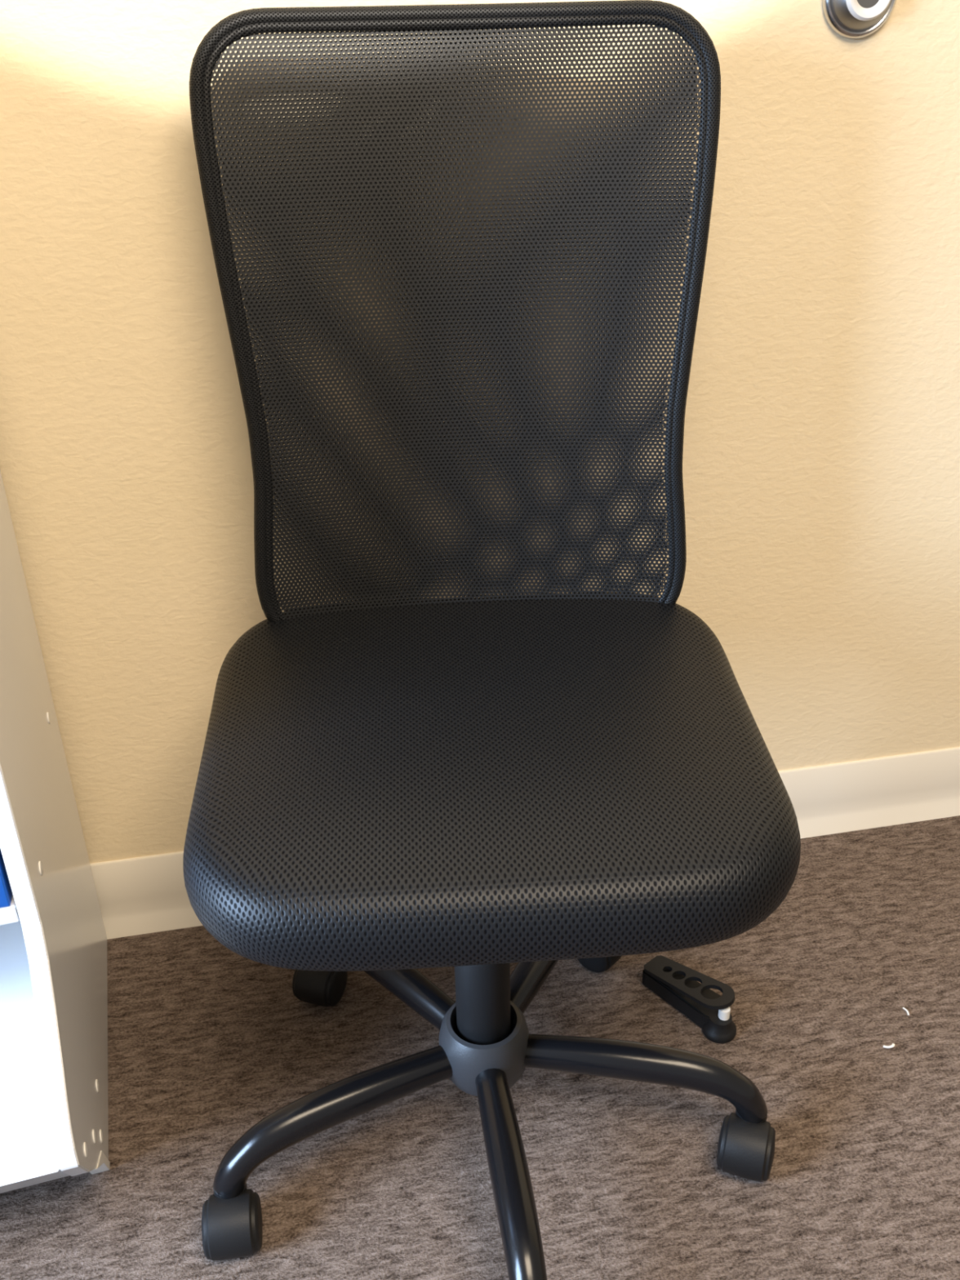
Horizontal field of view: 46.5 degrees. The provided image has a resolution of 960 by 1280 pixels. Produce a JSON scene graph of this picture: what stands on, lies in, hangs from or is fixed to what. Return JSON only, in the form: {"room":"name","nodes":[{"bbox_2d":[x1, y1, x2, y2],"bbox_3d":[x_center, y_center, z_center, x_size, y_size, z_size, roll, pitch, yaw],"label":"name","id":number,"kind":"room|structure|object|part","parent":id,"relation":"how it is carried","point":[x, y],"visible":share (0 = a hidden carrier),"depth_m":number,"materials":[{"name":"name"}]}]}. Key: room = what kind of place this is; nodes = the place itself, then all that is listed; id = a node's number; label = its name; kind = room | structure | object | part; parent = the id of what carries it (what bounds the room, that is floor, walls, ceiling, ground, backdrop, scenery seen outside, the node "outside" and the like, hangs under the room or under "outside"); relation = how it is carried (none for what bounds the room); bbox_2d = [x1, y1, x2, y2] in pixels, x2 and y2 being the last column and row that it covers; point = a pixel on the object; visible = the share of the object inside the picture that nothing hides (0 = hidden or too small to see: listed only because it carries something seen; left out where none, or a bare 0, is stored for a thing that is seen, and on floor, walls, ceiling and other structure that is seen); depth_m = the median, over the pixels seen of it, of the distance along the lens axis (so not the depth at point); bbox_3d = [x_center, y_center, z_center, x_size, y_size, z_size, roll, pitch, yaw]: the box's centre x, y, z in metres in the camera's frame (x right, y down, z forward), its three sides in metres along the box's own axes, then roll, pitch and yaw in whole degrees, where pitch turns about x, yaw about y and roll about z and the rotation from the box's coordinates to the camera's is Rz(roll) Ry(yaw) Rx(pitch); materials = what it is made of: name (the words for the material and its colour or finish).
{"room":"office","nodes":[
{"label":"office","id":0,"kind":"room"},
{"bbox_2d":[0,0,959,863],"bbox_3d":[-0.043,-0.862,0.925,6.400,2.600,0.100,-6,28,-9],"label":"wall","id":1,"kind":"structure","parent":0,"point":[821,455],"depth_m":1.18,"materials":[{"name":"paint"}]},
{"bbox_2d":[89,746,959,939],"bbox_3d":[-0.006,0.271,1.447,6.400,0.106,0.016,-6,28,-9],"label":"baseboard","id":2,"kind":"structure","parent":1,"relation":"attached to","point":[144,895],"depth_m":1.52,"materials":[{"name":"beige plastic"}]},
{"bbox_2d":[822,0,896,39],"bbox_3d":[0.369,-0.620,1.069,0.078,0.078,0.024,-6,28,-9],"label":"door stop","id":3,"kind":"object","parent":1,"relation":"attached to","point":[849,19],"visible":1,"depth_m":1.07,"materials":[{"name":"silver metal"}]},
{"bbox_2d":[0,815,959,1279],"bbox_3d":[0.332,1.120,-0.038,6.400,0.050,3.700,-6,28,-9],"label":"floor","id":4,"kind":"structure","parent":0,"point":[207,1041],"depth_m":1.14,"materials":[{"name":"carpet"}]},
{"bbox_2d":[0,470,110,1193],"bbox_3d":[-0.697,0.005,0.858,0.602,1.150,0.455,-9,28,-14],"label":"bookcase","id":5,"kind":"object","parent":4,"relation":"on","point":[54,1113],"visible":1,"depth_m":1.02,"materials":[{"name":"white laminate"}]},
{"bbox_2d":[0,848,12,907],"bbox_3d":[-0.498,0.127,0.872,0.210,0.220,0.043,-7,28,-11],"label":"carton","id":6,"kind":"object","parent":5,"relation":"on","point":[6,892],"visible":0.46,"depth_m":0.92,"materials":[{"name":"blue cardboard"}]},
{"bbox_3d":[-0.706,0.196,1.005,0.566,0.016,0.346,-9,28,-14],"label":"shelf","id":7,"kind":"part","parent":5,"relation":"part of","materials":[{"name":"white laminate"}]},
{"bbox_3d":[-0.689,0.384,1.056,0.566,0.013,0.431,-9,28,-14],"label":"shelf","id":8,"kind":"part","parent":5,"relation":"part of","materials":[{"name":"white laminate"}]},
{"bbox_3d":[-0.632,0.502,0.907,0.566,0.081,0.068,-9,28,-14],"label":"rail","id":9,"kind":"part","parent":5,"relation":"part of","materials":[{"name":"white laminate"}]},
{"bbox_2d":[182,0,800,1279],"bbox_3d":[0.008,0.037,0.923,0.539,1.004,0.634,-1,27,1],"label":"office chair","id":10,"kind":"object","parent":4,"relation":"on","point":[394,786],"visible":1,"depth_m":1.00,"materials":[{"name":"fabric"}]},
{"bbox_3d":[-0.229,0.499,1.021,0.030,0.032,0.030,-3,27,-3],"label":"stem","id":11,"kind":"part","parent":10,"relation":"part of","materials":[{"name":"black plastic"}]},
{"bbox_3d":[-0.134,0.447,1.048,0.242,0.070,0.034,-14,30,-23],"label":"leg","id":12,"kind":"part","parent":10,"relation":"part of","materials":[{"name":"black metal"}]},
{"bbox_3d":[-0.103,0.364,1.206,0.034,0.070,0.242,-25,36,-38],"label":"leg","id":13,"kind":"part","parent":10,"relation":"part of","materials":[{"name":"black metal"}]},
{"bbox_3d":[-0.014,-0.275,1.062,0.461,0.576,0.094,-3,27,-3],"label":"frame","id":14,"kind":"part","parent":10,"relation":"part of","materials":[{"name":"fabric"}]},
{"bbox_3d":[0.003,0.096,0.988,0.505,0.090,0.472,-3,27,-3],"label":"seat","id":15,"kind":"part","parent":10,"relation":"part of","materials":[{"name":"fabric"}]},
{"bbox_3d":[0.027,0.482,0.972,0.034,0.070,0.242,-5,28,-7],"label":"leg","id":16,"kind":"part","parent":10,"relation":"part of","materials":[{"name":"black metal"}]},
{"bbox_3d":[0.076,0.348,1.228,0.034,0.070,0.242,12,30,25],"label":"leg","id":17,"kind":"part","parent":10,"relation":"part of","materials":[{"name":"black metal"}]},
{"bbox_3d":[0.157,0.421,1.083,0.242,0.070,0.034,3,28,9],"label":"leg","id":18,"kind":"part","parent":10,"relation":"part of","materials":[{"name":"black metal"}]},
{"bbox_3d":[0.263,0.456,1.081,0.030,0.032,0.030,-3,27,-3],"label":"stem","id":19,"kind":"part","parent":10,"relation":"part of","materials":[{"name":"black plastic"}]},
{"bbox_2d":[642,955,736,1043],"bbox_3d":[0.239,0.397,1.259,0.046,0.046,0.125,-23,34,-35],"label":"hole punch","id":20,"kind":"object","parent":4,"relation":"on","point":[677,984],"visible":1,"depth_m":1.25,"materials":[{"name":"black plastic"}]},
{"bbox_3d":[0.236,0.386,1.258,0.041,0.025,0.115,-23,34,-35],"label":"plate","id":21,"kind":"part","parent":20,"relation":"part of","materials":[{"name":"black plastic"}]},
{"bbox_2d":[883,1043,894,1048],"bbox_3d":[0.444,0.441,1.211,0.014,0.003,0.006,-6,28,-9],"label":"scrap","id":22,"kind":"object","parent":4,"relation":"on","point":[893,1044],"visible":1,"depth_m":1.21,"materials":[{"name":"white paper"}]}
]}

